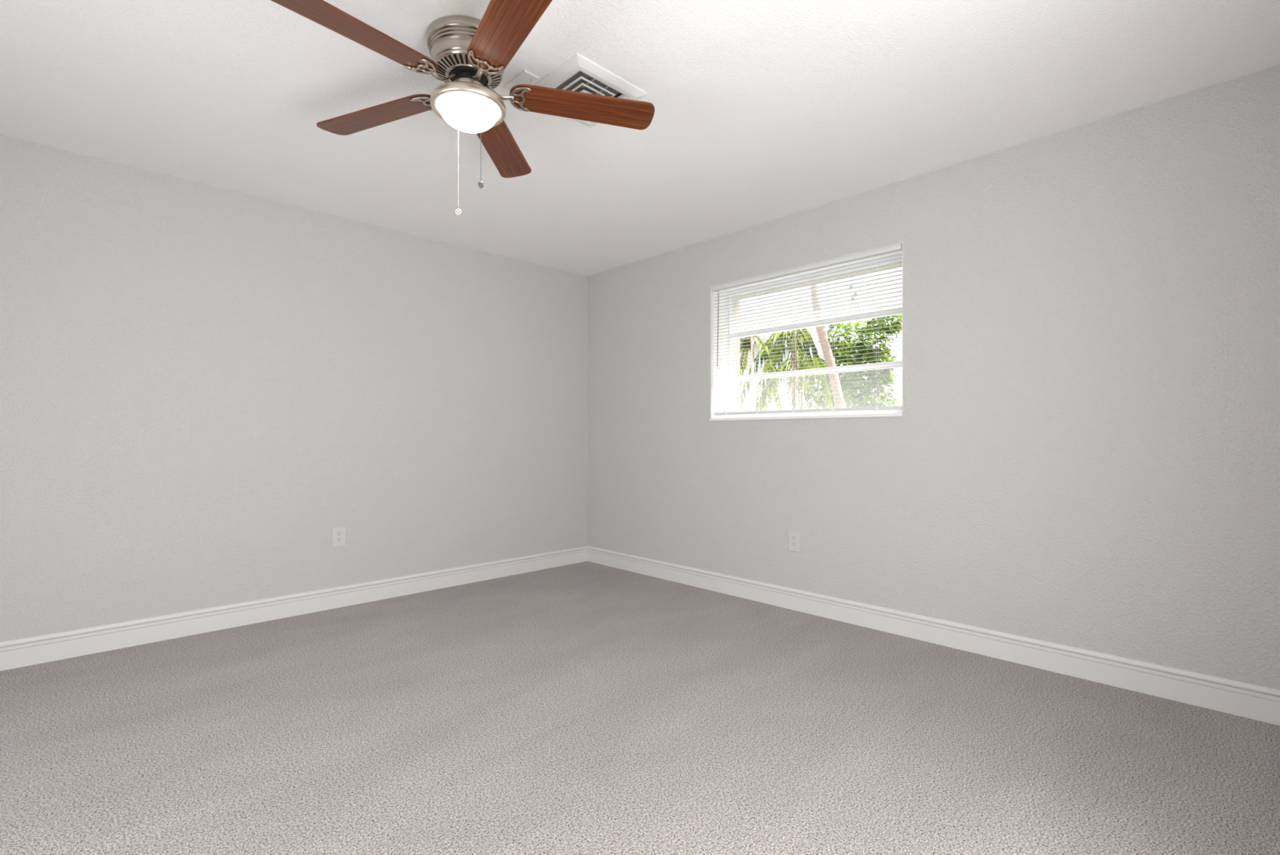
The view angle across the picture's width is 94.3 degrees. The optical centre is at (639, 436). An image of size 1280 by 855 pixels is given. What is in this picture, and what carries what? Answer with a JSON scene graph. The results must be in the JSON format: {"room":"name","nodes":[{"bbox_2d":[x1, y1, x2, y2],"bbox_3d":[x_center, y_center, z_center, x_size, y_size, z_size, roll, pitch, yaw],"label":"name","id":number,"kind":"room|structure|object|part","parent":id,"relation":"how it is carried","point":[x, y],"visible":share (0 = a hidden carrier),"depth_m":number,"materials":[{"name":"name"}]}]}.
{"room":"empty bedroom","nodes":[
{"label":"empty bedroom","id":0,"kind":"room"},
{"bbox_2d":[0,134,587,641],"bbox_3d":[-2.094,-0.106,3.647,4.870,2.540,0.200,0,0,-44],"label":"wall","id":1,"kind":"structure","parent":0,"point":[200,383],"depth_m":3.37,"materials":[{"name":"grey paint"}]},
{"bbox_2d":[0,545,587,671],"bbox_3d":[-2.034,1.000,3.557,4.430,0.128,0.014,0,0,-44],"label":"baseboard","id":2,"kind":"structure","parent":1,"relation":"attached to","point":[15,653],"depth_m":3.37,"materials":[{"name":"white paint"}]},
{"bbox_2d":[332,525,346,546],"bbox_3d":[-1.880,0.624,3.711,0.080,0.125,0.008,0,0,-44],"label":"wall outlet","id":3,"kind":"object","parent":1,"relation":"attached to","point":[339,533],"visible":1,"depth_m":3.71,"materials":[{"name":"white plastic"}]},
{"bbox_2d":[336,537,342,542],"bbox_3d":[-1.878,0.644,3.709,0.029,0.029,0.002,0,0,-44],"label":"receptacle","id":4,"kind":"object","parent":3,"relation":"attached to","point":[338,539],"depth_m":3.71,"materials":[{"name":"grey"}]},
{"bbox_2d":[336,531,342,535],"bbox_3d":[-1.878,0.605,3.709,0.029,0.029,0.002,0,0,-44],"label":"receptacle","id":5,"kind":"object","parent":3,"relation":"attached to","point":[338,533],"depth_m":3.71,"materials":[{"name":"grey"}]},
{"bbox_2d":[0,560,1279,854],"bbox_3d":[-0.599,1.124,2.005,4.530,0.120,4.240,0,0,-44],"label":"floor","id":6,"kind":"structure","parent":0,"point":[587,707],"depth_m":2.08,"materials":[{"name":"beige carpet"}]},
{"bbox_2d":[0,0,1279,275],"bbox_3d":[-0.584,-1.456,2.090,4.870,0.160,4.540,0,0,-44],"label":"ceiling","id":7,"kind":"structure","parent":0,"point":[766,110],"depth_m":2.40,"materials":[{"name":"white paint"}]},
{"bbox_2d":[270,0,654,214],"bbox_3d":[-0.611,-1.092,2.038,1.252,0.567,1.274,0,0,-44],"label":"ceiling fan","id":8,"kind":"object","parent":7,"relation":"hanging from","point":[471,55],"visible":1,"depth_m":2.00,"materials":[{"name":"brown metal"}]},
{"bbox_3d":[-0.844,-1.202,1.758,0.142,0.006,0.526,12,9,37],"label":"blade","id":9,"kind":"part","parent":8,"relation":"part of","materials":[{"name":"brown wood"}]},
{"bbox_3d":[-0.973,-1.201,2.221,0.526,0.006,0.142,-2,9,21],"label":"blade","id":10,"kind":"part","parent":8,"relation":"part of","materials":[{"name":"brown wood"}]},
{"bbox_3d":[-0.663,-1.004,2.171,0.004,0.337,0.004,0,0,-44],"label":"pull chain","id":11,"kind":"part","parent":8,"relation":"part of","materials":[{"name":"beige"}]},
{"bbox_3d":[-0.599,-1.112,2.076,0.197,0.070,0.197,0,0,-44],"label":"lamp shade","id":12,"kind":"part","parent":8,"relation":"part of","materials":[{"name":"white glass"}]},
{"bbox_3d":[-0.532,-0.994,1.986,0.003,0.291,0.003,0,0,-44],"label":"pull chain","id":13,"kind":"part","parent":8,"relation":"part of","materials":[{"name":"grey metal"}]},
{"bbox_3d":[-0.577,-1.206,2.477,0.142,0.006,0.526,-10,-2,3],"label":"blade","id":14,"kind":"part","parent":8,"relation":"part of","materials":[{"name":"brown wood"}]},
{"bbox_3d":[-0.384,-1.212,1.736,0.142,0.006,0.526,11,-6,-32],"label":"blade","id":15,"kind":"part","parent":8,"relation":"part of","materials":[{"name":"brown wood"}]},
{"bbox_3d":[-0.208,-1.203,2.169,0.526,0.006,0.142,2,-11,-13],"label":"blade","id":16,"kind":"part","parent":8,"relation":"part of","materials":[{"name":"brown wood"}]},
{"bbox_2d":[503,70,538,91],"bbox_3d":[-0.462,-1.371,2.305,0.066,0.009,0.150,0,0,-44],"label":"cover plate","id":17,"kind":"object","parent":7,"relation":"attached to","point":[525,77],"visible":0.84,"depth_m":2.28,"materials":[{"name":"white plastic"}]},
{"bbox_2d":[533,53,647,127],"bbox_3d":[-0.222,-1.443,2.386,0.357,0.171,0.357,0,0,-44],"label":"ceiling vent","id":18,"kind":"object","parent":7,"relation":"in","point":[578,73],"visible":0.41,"depth_m":2.30,"materials":[{"name":"white metal"}]},
{"bbox_3d":[-0.222,-1.369,2.386,0.056,0.006,0.056,0,0,-44],"label":"plate","id":19,"kind":"part","parent":18,"relation":"part of","materials":[{"name":"white metal"}]},
{"bbox_2d":[733,262,902,411],"bbox_3d":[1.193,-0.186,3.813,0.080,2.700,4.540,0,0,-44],"label":"window frame","id":20,"kind":"structure","parent":0,"point":[736,394],"depth_m":4.30,"materials":[{"name":"beige paint"}]},
{"bbox_2d":[587,64,1279,689],"bbox_3d":[1.148,-0.106,3.630,0.240,2.540,4.340,0,0,-44],"label":"wall","id":21,"kind":"structure","parent":0,"point":[1083,451],"depth_m":2.75,"materials":[{"name":"grey paint"}]},
{"bbox_2d":[788,529,799,551],"bbox_3d":[0.948,0.642,3.657,0.008,0.125,0.080,0,0,-44],"label":"wall outlet","id":22,"kind":"object","parent":21,"relation":"attached to","point":[793,535],"visible":1,"depth_m":3.65,"materials":[{"name":"white plastic"}]},
{"bbox_2d":[709,242,902,420],"bbox_3d":[1.031,-0.575,3.740,0.251,0.933,1.319,0,0,-44],"label":"window","id":23,"kind":"structure","parent":21,"relation":"in","point":[725,406],"depth_m":3.94,"materials":[{"name":"white metal"}]},
{"bbox_3d":[1.016,-0.117,3.724,0.208,0.017,1.319,0,0,-44],"label":"sill","id":24,"kind":"part","parent":23,"relation":"part of","materials":[{"name":"white paint"}]},
{"bbox_2d":[711,243,902,415],"bbox_3d":[0.965,-0.590,3.677,0.058,0.896,1.301,0,0,-44],"label":"window blind","id":25,"kind":"object","parent":23,"relation":"attached to","point":[895,248],"visible":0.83,"depth_m":3.61,"materials":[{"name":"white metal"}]},
{"bbox_3d":[0.774,-0.585,3.885,0.028,0.854,0.001,0,0,-44],"label":"ladder cord","id":26,"kind":"part","parent":25,"relation":"part of","materials":[{"name":"white fabric"}]},
{"bbox_3d":[0.960,-0.585,3.695,0.028,0.854,0.001,0,0,-44],"label":"ladder cord","id":27,"kind":"part","parent":25,"relation":"part of","materials":[{"name":"white fabric"}]},
{"bbox_3d":[0.971,-0.157,3.683,0.026,0.020,1.301,0,0,-44],"label":"rail","id":28,"kind":"part","parent":25,"relation":"part of","materials":[{"name":"white metal"}]},
{"bbox_3d":[1.142,-0.585,3.506,0.028,0.854,0.001,0,0,-44],"label":"ladder cord","id":29,"kind":"part","parent":25,"relation":"part of","materials":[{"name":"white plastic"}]},
{"bbox_3d":[1.326,-0.585,3.317,0.028,0.854,0.001,0,0,-44],"label":"ladder cord","id":30,"kind":"part","parent":25,"relation":"part of","materials":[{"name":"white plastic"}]},
{"bbox_3d":[1.102,-0.415,3.809,0.040,0.034,1.287,0,0,-44],"label":"rail","id":31,"kind":"part","parent":23,"relation":"part of","materials":[{"name":"white metal"}]},
{"bbox_3d":[1.102,-0.719,3.809,0.040,0.034,1.287,0,0,-44],"label":"rail","id":32,"kind":"part","parent":23,"relation":"part of","materials":[{"name":"white metal"}]},
{"bbox_2d":[587,545,1279,724],"bbox_3d":[0.987,1.000,3.613,0.014,0.128,4.140,0,0,-44],"label":"baseboard","id":33,"kind":"structure","parent":21,"relation":"attached to","point":[1257,702],"depth_m":2.85,"materials":[{"name":"white paint"}]},
{"label":"outside","id":34,"kind":"structure","parent":0,"visible":0},
{"bbox_3d":[7.563,1.389,12.873,21.680,0.150,28.000,0,0,-44],"label":"ground","id":35,"kind":"structure","parent":34,"visible":0},
{"bbox_2d":[740,335,781,411],"bbox_3d":[1.179,0.128,6.149,0.252,2.373,0.759,0,0,-44],"label":"palm","id":36,"kind":"object","parent":35,"relation":"on","point":[775,390],"visible":0.45,"depth_m":6.16,"materials":[{"name":"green plant"}]},
{"bbox_2d":[740,336,798,411],"bbox_3d":[0.734,-0.411,15.375,2.400,3.450,6.300,0,0,-44],"label":"house","id":37,"kind":"structure","parent":35,"relation":"on","point":[745,407],"depth_m":13.14,"materials":[{"name":"white"}]},
{"bbox_2d":[740,324,832,410],"bbox_3d":[1.833,-0.057,7.570,1.127,2.743,1.120,0,0,-8],"label":"palm","id":38,"kind":"object","parent":35,"relation":"on","point":[763,393],"visible":0.62,"depth_m":7.35,"materials":[{"name":"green plant"}]},
{"bbox_2d":[755,355,853,410],"bbox_3d":[2.961,-0.081,10.851,1.816,2.793,1.658,0,0,8],"label":"palm","id":39,"kind":"object","parent":35,"relation":"on","point":[802,397],"visible":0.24,"depth_m":10.66,"materials":[{"name":"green plant"}]},
{"bbox_2d":[810,277,857,408],"bbox_3d":[2.608,-1.067,9.067,2.266,4.786,2.551,0,0,-44],"label":"tree","id":40,"kind":"object","parent":35,"relation":"on","point":[838,404],"visible":0.09,"depth_m":8.76,"materials":[{"name":"beige plant"}]},
{"bbox_2d":[803,350,897,408],"bbox_3d":[4.945,-0.330,11.929,1.317,3.315,4.042,0,0,-44],"label":"shrub","id":41,"kind":"object","parent":35,"relation":"on","point":[890,403],"visible":0.05,"depth_m":12.61,"materials":[{"name":"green plant"}]},
{"bbox_2d":[817,302,902,407],"bbox_3d":[3.604,-0.381,9.534,0.988,3.397,1.454,0,0,-44],"label":"tree","id":42,"kind":"object","parent":35,"relation":"on","point":[883,403],"visible":0.55,"depth_m":9.44,"materials":[{"name":"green plant"}]}
]}

